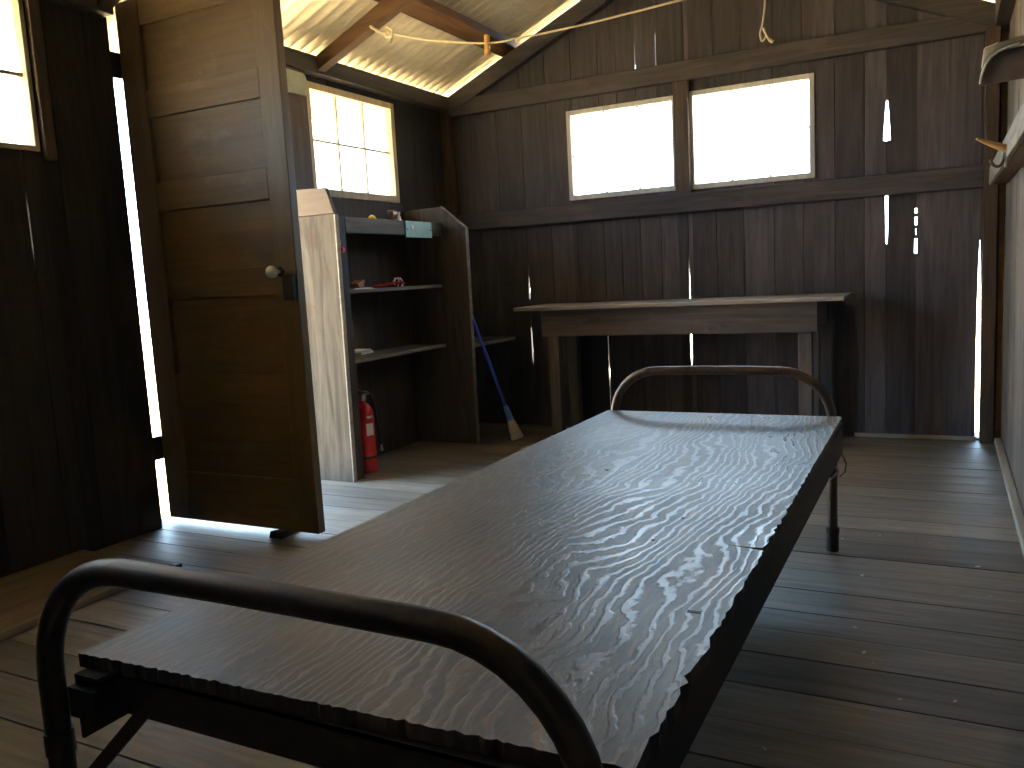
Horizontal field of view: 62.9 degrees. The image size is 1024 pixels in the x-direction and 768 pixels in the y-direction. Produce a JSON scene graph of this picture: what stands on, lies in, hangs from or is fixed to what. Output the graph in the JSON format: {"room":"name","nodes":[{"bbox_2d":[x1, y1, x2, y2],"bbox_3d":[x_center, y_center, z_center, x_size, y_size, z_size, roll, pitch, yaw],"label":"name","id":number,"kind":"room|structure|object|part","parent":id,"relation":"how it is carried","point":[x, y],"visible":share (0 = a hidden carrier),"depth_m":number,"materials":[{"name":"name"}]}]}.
{"room":"wooden cabin interior","nodes":[
{"label":"wooden cabin interior","id":0,"kind":"room"},
{"bbox_2d":[0,0,445,577],"bbox_3d":[-1.604,-0.337,2.723,0.035,1.970,5.418,1,8,27],"label":"wall","id":1,"kind":"structure","parent":0,"point":[68,481],"depth_m":2.85,"materials":[{"name":"brown wood"}]},
{"bbox_2d":[0,0,39,151],"bbox_3d":[-1.950,-0.899,2.050,0.056,0.488,1.575,1,8,27],"label":"window","id":2,"kind":"structure","parent":1,"relation":"in","point":[15,7],"depth_m":2.72,"materials":[{"name":"white wood"}]},
{"bbox_2d":[24,0,57,160],"bbox_3d":[-1.549,-1.000,2.752,0.022,0.520,0.040,1,8,27],"label":"window frame","id":3,"kind":"structure","parent":1,"relation":"attached to","point":[32,9],"depth_m":2.74,"materials":[{"name":"brown wood"}]},
{"bbox_2d":[82,12,161,533],"bbox_3d":[-1.502,-0.411,3.140,0.240,1.940,0.177,1,8,27],"label":"door frame","id":4,"kind":"structure","parent":1,"relation":"attached to","point":[96,30],"depth_m":3.05,"materials":[{"name":"brown wood"}]},
{"bbox_2d":[110,0,324,533],"bbox_3d":[-1.069,-0.424,2.975,0.755,1.916,0.097,1,8,27],"label":"door","id":5,"kind":"structure","parent":1,"relation":"in","point":[205,86],"depth_m":2.98,"materials":[{"name":"brown wood"}]},
{"bbox_3d":[-1.090,-1.329,2.879,0.539,0.096,0.034,1,8,27],"label":"rail","id":6,"kind":"part","parent":5,"relation":"part of","materials":[{"name":"brown wood"}]},
{"bbox_3d":[-1.082,-1.170,2.900,0.543,0.229,0.010,1,8,27],"label":"panel","id":7,"kind":"part","parent":5,"relation":"part of","materials":[{"name":"brown wood"}]},
{"bbox_3d":[-1.073,-1.010,2.920,0.539,0.099,0.034,1,8,27],"label":"rail","id":8,"kind":"part","parent":5,"relation":"part of","materials":[{"name":"brown wood"}]},
{"bbox_3d":[-1.064,-0.848,2.941,0.543,0.232,0.010,1,8,27],"label":"panel","id":9,"kind":"part","parent":5,"relation":"part of","materials":[{"name":"brown wood"}]},
{"bbox_3d":[-1.055,-0.683,2.962,0.539,0.105,0.034,1,8,27],"label":"rail","id":10,"kind":"part","parent":5,"relation":"part of","materials":[{"name":"brown wood"}]},
{"bbox_3d":[-1.046,-0.520,2.983,0.543,0.227,0.010,1,8,27],"label":"panel","id":11,"kind":"part","parent":5,"relation":"part of","materials":[{"name":"brown wood"}]},
{"bbox_3d":[-1.038,-0.360,3.003,0.539,0.100,0.034,1,8,27],"label":"rail","id":12,"kind":"part","parent":5,"relation":"part of","materials":[{"name":"brown wood"}]},
{"bbox_3d":[-1.027,-0.174,3.027,0.543,0.281,0.010,1,8,27],"label":"panel","id":13,"kind":"part","parent":5,"relation":"part of","materials":[{"name":"brown wood"}]},
{"bbox_3d":[-1.017,0.016,3.052,0.539,0.107,0.034,1,8,27],"label":"rail","id":14,"kind":"part","parent":5,"relation":"part of","materials":[{"name":"brown wood"}]},
{"bbox_3d":[-1.007,0.202,3.075,0.543,0.272,0.010,1,8,27],"label":"panel","id":15,"kind":"part","parent":5,"relation":"part of","materials":[{"name":"brown wood"}]},
{"bbox_3d":[-0.995,0.428,3.104,0.539,0.188,0.034,1,8,27],"label":"rail","id":16,"kind":"part","parent":5,"relation":"part of","materials":[{"name":"brown wood"}]},
{"bbox_3d":[-0.804,-0.378,2.823,0.043,0.043,0.058,1,8,27],"label":"knob","id":17,"kind":"part","parent":5,"relation":"part of","materials":[{"name":"white ceramic"}]},
{"bbox_2d":[41,0,448,111],"bbox_3d":[-1.613,-1.277,2.580,0.060,0.078,5.420,1,8,27],"label":"beam","id":18,"kind":"structure","parent":1,"relation":"attached to","point":[339,73],"depth_m":4.13,"materials":[{"name":"brown wood"}]},
{"bbox_2d":[286,65,313,189],"bbox_3d":[-0.984,-1.101,3.813,0.050,0.650,0.143,1,8,27],"label":"board","id":19,"kind":"object","parent":1,"relation":"attached to","point":[298,107],"visible":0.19,"depth_m":3.81,"materials":[{"name":"brown wood"}]},
{"bbox_2d":[286,68,307,96],"bbox_3d":[-0.974,-1.353,3.756,0.014,0.101,0.150,1,8,27],"label":"board","id":20,"kind":"object","parent":19,"relation":"attached to","point":[296,81],"visible":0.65,"depth_m":3.75,"materials":[{"name":"wood"}]},
{"bbox_2d":[307,81,399,202],"bbox_3d":[-0.812,-1.201,4.245,0.056,0.526,0.713,1,8,27],"label":"window","id":21,"kind":"structure","parent":1,"relation":"in","point":[353,139],"depth_m":4.25,"materials":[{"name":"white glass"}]},
{"bbox_2d":[474,336,514,346],"bbox_3d":[-0.282,-0.239,4.781,0.421,0.018,0.506,1,8,27],"label":"corner shelf","id":22,"kind":"object","parent":1,"relation":"attached to","point":[486,340],"visible":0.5,"depth_m":4.76,"materials":[{"name":"brown wood"}]},
{"bbox_2d":[0,0,994,96],"bbox_3d":[-0.367,-1.558,1.919,3.716,0.851,6.070,1,8,27],"label":"ceiling","id":23,"kind":"structure","parent":0,"point":[309,26],"depth_m":4.24,"materials":[{"name":"metal"}]},
{"bbox_2d":[88,0,120,18],"bbox_3d":[-0.197,-1.613,2.224,2.885,0.697,0.056,1,8,27],"label":"rafter","id":24,"kind":"object","parent":23,"relation":"attached to","point":[108,4],"visible":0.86,"depth_m":2.90,"materials":[{"name":"brown wood"}]},
{"bbox_2d":[309,0,415,78],"bbox_3d":[0.325,-1.770,3.232,2.885,0.697,0.056,1,8,27],"label":"rafter","id":25,"kind":"object","parent":23,"relation":"attached to","point":[384,11],"visible":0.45,"depth_m":3.77,"materials":[{"name":"brown wood"}]},
{"bbox_2d":[369,0,773,43],"bbox_3d":[0.231,-1.395,3.289,1.918,0.370,0.033,1,8,27],"label":"rope","id":26,"kind":"object","parent":25,"relation":"attached to","point":[384,32],"visible":1,"depth_m":3.33,"materials":[{"name":"beige fabric"}]},
{"bbox_2d":[484,34,490,55],"bbox_3d":[-0.103,-1.401,3.461,0.020,0.079,0.021,1,8,27],"label":"peg","id":27,"kind":"object","parent":26,"relation":"attached to","point":[486,37],"visible":1,"depth_m":3.46,"materials":[{"name":"wood"}]},
{"bbox_2d":[374,0,520,56],"bbox_3d":[-1.223,-1.515,2.370,0.084,0.076,5.870,1,8,27],"label":"purlin","id":28,"kind":"structure","parent":23,"relation":"attached to","point":[433,13],"depth_m":4.16,"materials":[{"name":"brown wood"}]},
{"bbox_2d":[0,423,1023,767],"bbox_3d":[-0.249,0.645,2.241,3.075,0.060,5.738,1,8,27],"label":"floor","id":29,"kind":"structure","parent":0,"point":[801,687],"depth_m":2.07,"materials":[{"name":"wood"}]},
{"bbox_2d":[0,550,173,640],"bbox_3d":[-1.793,0.739,1.841,0.450,0.022,2.200,1,8,27],"label":"board","id":30,"kind":"object","parent":29,"relation":"on","point":[24,594],"visible":0.69,"depth_m":2.52,"materials":[{"name":"brown wood"}]},
{"bbox_2d":[269,529,297,538],"bbox_3d":[-0.821,0.532,3.031,0.060,0.026,0.105,1,8,27],"label":"wedge","id":31,"kind":"object","parent":29,"relation":"on","point":[278,534],"visible":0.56,"depth_m":2.99,"materials":[{"name":"black rubber"}]},
{"bbox_2d":[358,389,383,472],"bbox_3d":[-0.688,0.207,3.973,0.094,0.417,0.184,1,8,27],"label":"fire extinguisher","id":32,"kind":"object","parent":29,"relation":"on","point":[366,412],"visible":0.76,"depth_m":3.93,"materials":[{"name":"red metal"}]},
{"bbox_2d":[296,188,479,482],"bbox_3d":[-0.608,-0.270,4.131,0.438,1.312,0.925,1,8,27],"label":"shelving unit","id":33,"kind":"object","parent":29,"relation":"on","point":[419,374],"visible":0.87,"depth_m":4.35,"materials":[{"name":"brown wood"}]},
{"bbox_3d":[-0.846,-0.149,3.762,0.255,1.192,0.022,1,8,27],"label":"panel","id":34,"kind":"part","parent":33,"relation":"part of","materials":[{"name":"brown wood"}]},
{"bbox_2d":[349,280,364,287],"bbox_3d":[-0.720,-0.461,3.881,0.050,0.043,0.062,1,8,27],"label":"clay pot","id":35,"kind":"object","parent":33,"relation":"on","point":[356,283],"visible":0.79,"depth_m":3.87,"materials":[{"name":"orange ceramic"}]},
{"bbox_2d":[355,350,372,354],"bbox_3d":[-0.775,-0.154,4.136,0.140,0.011,0.110,0,8,22],"label":"paper pad","id":36,"kind":"object","parent":33,"relation":"on","point":[371,351],"visible":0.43,"depth_m":4.08,"materials":[{"name":"white paper"}]},
{"bbox_2d":[355,349,370,352],"bbox_3d":[-0.779,-0.163,4.114,0.140,0.011,0.110,3,10,40],"label":"paper pad","id":37,"kind":"object","parent":36,"relation":"on","point":[356,350],"visible":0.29,"depth_m":4.08,"materials":[{"name":"white paper"}]},
{"bbox_3d":[-0.756,-0.266,4.207,0.008,1.300,0.875,1,8,27],"label":"panel","id":38,"kind":"part","parent":33,"relation":"part of","materials":[{"name":"brown wood"}]},
{"bbox_2d":[372,277,405,286],"bbox_3d":[-0.602,-0.496,4.114,0.066,0.056,0.217,1,8,27],"label":"wrench","id":39,"kind":"object","parent":33,"relation":"on","point":[398,278],"visible":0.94,"depth_m":4.14,"materials":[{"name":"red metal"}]},
{"bbox_3d":[-0.563,-0.760,4.067,0.019,0.071,0.809,1,8,27],"label":"rail","id":40,"kind":"part","parent":33,"relation":"part of","materials":[{"name":"wood"}]},
{"bbox_2d":[387,210,400,219],"bbox_3d":[-0.580,-0.826,4.134,0.040,0.064,0.084,1,8,27],"label":"glass jar","id":41,"kind":"object","parent":33,"relation":"on","point":[394,214],"visible":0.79,"depth_m":4.10,"materials":[{"name":"clear glass"}]},
{"bbox_3d":[-0.589,-0.835,4.114,0.040,0.039,0.043,1,8,27],"label":"lid","id":42,"kind":"part","parent":41,"relation":"part of","materials":[{"name":"metal"}]},
{"bbox_3d":[-0.671,-0.465,4.131,0.223,0.017,0.875,1,8,27],"label":"shelf","id":43,"kind":"part","parent":33,"relation":"part of","materials":[{"name":"wood"}]},
{"bbox_3d":[-0.654,-0.150,4.172,0.223,0.017,0.875,1,8,27],"label":"shelf","id":44,"kind":"part","parent":33,"relation":"part of","materials":[{"name":"brown wood"}]},
{"bbox_2d":[405,221,431,237],"bbox_3d":[-0.468,-0.778,4.218,0.008,0.079,0.236,1,8,27],"label":"wall plate","id":45,"kind":"object","parent":33,"relation":"attached to","point":[412,229],"visible":1,"depth_m":4.21,"materials":[{"name":"teal metal"}]},
{"bbox_3d":[-0.404,-0.308,4.530,0.433,1.264,0.024,1,8,27],"label":"panel","id":46,"kind":"part","parent":33,"relation":"part of","materials":[{"name":"brown wood"}]},
{"bbox_2d":[36,366,846,767],"bbox_3d":[0.201,0.355,1.797,0.793,0.578,2.041,1,8,27],"label":"frame","id":47,"kind":"object","parent":29,"relation":"on","point":[98,698],"visible":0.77,"depth_m":0.97,"materials":[{"name":"brown metal"}]},
{"bbox_3d":[-0.545,0.410,1.089,0.050,0.040,0.032,1,8,27],"label":"corner plate","id":48,"kind":"part","parent":47,"relation":"part of","materials":[{"name":"metal"}]},
{"bbox_3d":[-0.102,0.286,1.939,0.045,0.088,1.949,1,8,27],"label":"rail","id":49,"kind":"part","parent":47,"relation":"part of","materials":[{"name":"metal"}]},
{"bbox_3d":[-0.219,0.401,0.964,0.735,0.056,0.045,1,8,27],"label":"rail","id":50,"kind":"part","parent":47,"relation":"part of","materials":[{"name":"metal"}]},
{"bbox_2d":[78,410,841,767],"bbox_3d":[0.209,0.234,1.782,0.760,0.019,1.941,1,8,27],"label":"plywood board","id":51,"kind":"object","parent":47,"relation":"on","point":[616,549],"visible":1,"depth_m":1.24,"materials":[{"name":"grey wood"}]},
{"bbox_3d":[0.511,0.293,1.623,0.045,0.088,1.949,1,8,27],"label":"rail","id":52,"kind":"part","parent":47,"relation":"part of","materials":[{"name":"metal"}]},
{"bbox_2d":[440,111,457,216],"bbox_3d":[-0.340,-0.683,5.064,0.055,1.865,0.055,1,8,27],"label":"post","id":53,"kind":"object","parent":29,"relation":"on","point":[447,136],"visible":0.45,"depth_m":4.96,"materials":[{"name":"brown wood"}]},
{"bbox_2d":[473,316,523,440],"bbox_3d":[-0.136,-0.179,4.505,0.352,0.991,0.037,-2,7,9],"label":"broom","id":54,"kind":"object","parent":29,"relation":"on","point":[515,432],"visible":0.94,"depth_m":4.52,"materials":[{"name":"blue plastic"}]},
{"bbox_3d":[-0.176,-0.256,4.500,0.280,0.834,0.019,-2,7,9],"label":"handle","id":55,"kind":"part","parent":54,"relation":"part of","materials":[{"name":"blue plastic"}]},
{"bbox_2d":[503,405,512,420],"bbox_3d":[-0.018,0.158,4.534,0.051,0.089,0.040,1,8,27],"label":"socket","id":56,"kind":"object","parent":54,"relation":"attached to","point":[507,411],"depth_m":4.52,"materials":[{"name":"blue plastic"}]},
{"bbox_2d":[513,292,852,434],"bbox_3d":[0.847,-0.068,4.281,1.635,0.716,0.420,1,8,27],"label":"table","id":57,"kind":"object","parent":29,"relation":"on","point":[804,314],"visible":0.83,"depth_m":4.11,"materials":[{"name":"brown wood"}]},
{"bbox_3d":[0.239,-0.051,4.484,0.060,0.697,0.050,1,8,27],"label":"leg","id":58,"kind":"part","parent":57,"relation":"part of","materials":[{"name":"brown wood"}]},
{"bbox_3d":[0.353,-0.086,4.706,0.060,0.697,0.050,1,8,27],"label":"leg","id":59,"kind":"part","parent":57,"relation":"part of","materials":[{"name":"brown wood"}]},
{"bbox_3d":[1.370,-0.038,3.900,0.060,0.697,0.050,1,8,27],"label":"leg","id":60,"kind":"part","parent":57,"relation":"part of","materials":[{"name":"brown wood"}]},
{"bbox_3d":[1.484,-0.072,4.122,0.060,0.697,0.050,1,8,27],"label":"leg","id":61,"kind":"part","parent":57,"relation":"part of","materials":[{"name":"brown wood"}]},
{"bbox_2d":[979,25,1000,442],"bbox_3d":[2.154,-0.644,3.775,0.056,1.845,0.060,1,8,27],"label":"post","id":62,"kind":"object","parent":29,"relation":"on","point":[993,33],"visible":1,"depth_m":3.76,"materials":[{"name":"brown wood"}]},
{"bbox_2d":[453,0,1002,440],"bbox_3d":[0.925,-0.992,4.412,2.893,2.564,0.035,1,8,27],"label":"wall","id":63,"kind":"structure","parent":0,"point":[898,355],"depth_m":4.24,"materials":[{"name":"brown wood"}]},
{"bbox_2d":[566,95,675,200],"bbox_3d":[0.596,-1.267,4.538,0.622,0.485,0.046,1,8,27],"label":"window","id":64,"kind":"structure","parent":63,"relation":"in","point":[569,114],"depth_m":4.56,"materials":[{"name":"white wood"}]},
{"bbox_2d":[672,80,691,193],"bbox_3d":[0.890,-1.280,4.362,0.077,0.568,0.065,1,8,27],"label":"post","id":65,"kind":"object","parent":63,"relation":"attached to","point":[681,120],"visible":0.8,"depth_m":4.33,"materials":[{"name":"brown wood"}]},
{"bbox_2d":[456,165,983,230],"bbox_3d":[0.896,-0.948,4.388,2.747,0.097,0.045,1,8,27],"label":"beam","id":66,"kind":"structure","parent":63,"relation":"attached to","point":[965,177],"depth_m":4.23,"materials":[{"name":"brown wood"}]},
{"bbox_2d":[450,16,990,117],"bbox_3d":[0.874,-1.605,4.298,2.775,0.095,0.042,1,8,27],"label":"beam","id":67,"kind":"structure","parent":63,"relation":"attached to","point":[945,27],"depth_m":4.16,"materials":[{"name":"brown wood"}]},
{"bbox_2d":[448,0,1009,114],"bbox_3d":[0.856,-1.912,4.258,2.895,0.735,0.045,1,8,27],"label":"rafter","id":68,"kind":"object","parent":63,"relation":"attached to","point":[978,11],"visible":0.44,"depth_m":4.52,"materials":[{"name":"brown wood"}]},
{"bbox_2d":[689,73,814,189],"bbox_3d":[1.204,-1.261,4.224,0.620,0.496,0.046,1,8,27],"label":"window","id":69,"kind":"structure","parent":63,"relation":"in","point":[768,83],"depth_m":4.20,"materials":[{"name":"white wood"}]},
{"bbox_2d":[854,432,975,440],"bbox_3d":[1.943,0.253,4.052,0.530,0.020,0.012,1,8,27],"label":"baseboard","id":70,"kind":"structure","parent":63,"relation":"attached to","point":[859,434],"depth_m":4.04,"materials":[{"name":"wood"}]},
{"bbox_2d":[995,31,1008,437],"bbox_3d":[2.207,-0.647,3.774,0.024,1.845,0.012,1,8,27],"label":"strip","id":71,"kind":"object","parent":63,"relation":"attached to","point":[1004,89],"visible":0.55,"depth_m":3.79,"materials":[{"name":"brown wood"}]},
{"bbox_2d":[1001,0,1023,513],"bbox_3d":[1.004,-0.308,1.387,0.035,1.970,5.438,1,8,27],"label":"wall","id":72,"kind":"structure","parent":0,"point":[1012,397],"depth_m":3.21,"materials":[{"name":"brown wood"}]},
{"bbox_2d":[979,35,1023,85],"bbox_3d":[1.401,-0.919,2.353,0.158,0.160,0.197,1,8,27],"label":"hood","id":73,"kind":"object","parent":72,"relation":"attached to","point":[1008,65],"visible":1,"depth_m":2.31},
{"bbox_2d":[995,0,1015,25],"bbox_3d":[0.915,-1.280,1.270,0.075,0.185,5.420,1,8,27],"label":"beam","id":74,"kind":"structure","parent":72,"relation":"attached to","point":[1004,9],"depth_m":3.45,"materials":[{"name":"brown wood"}]},
{"bbox_2d":[993,140,1023,183],"bbox_3d":[1.374,-0.680,2.192,0.054,0.070,3.295,1,8,27],"label":"beam","id":75,"kind":"structure","parent":72,"relation":"attached to","point":[1016,162],"depth_m":2.92,"materials":[{"name":"brown wood"}]},
{"bbox_2d":[989,101,1023,184],"bbox_3d":[1.344,-0.682,2.210,0.015,0.075,3.300,1,8,27],"label":"beam","id":76,"kind":"structure","parent":75,"relation":"attached to","point":[1014,137],"depth_m":2.44,"materials":[{"name":"brown wood"}]},
{"bbox_2d":[976,138,1006,167],"bbox_3d":[1.507,-0.727,2.627,0.094,0.099,0.027,-2,7,8],"label":"coat hook","id":77,"kind":"object","parent":76,"relation":"attached to","point":[998,146],"visible":0.98,"depth_m":2.62,"materials":[{"name":"brown wood"}]},
{"bbox_3d":[1.547,-0.715,2.624,0.006,0.069,0.020,1,8,27],"label":"plate","id":78,"kind":"part","parent":77,"relation":"part of","materials":[{"name":"metal"}]},
{"bbox_2d":[994,438,1023,556],"bbox_3d":[1.327,0.533,2.102,0.027,0.028,3.960,1,8,27],"label":"baseboard","id":79,"kind":"structure","parent":72,"relation":"attached to","point":[1016,508],"depth_m":2.98,"materials":[{"name":"grey wood"}]},
{"label":"outside","id":80,"kind":"structure","parent":0,"visible":0},
{"bbox_2d":[139,270,980,517],"bbox_3d":[0.066,1.218,0.156,120.000,0.100,120.000,1,8,27],"label":"ground","id":81,"kind":"structure","parent":80,"point":[144,320],"depth_m":9.57,"materials":[{"name":"white"}]}
]}

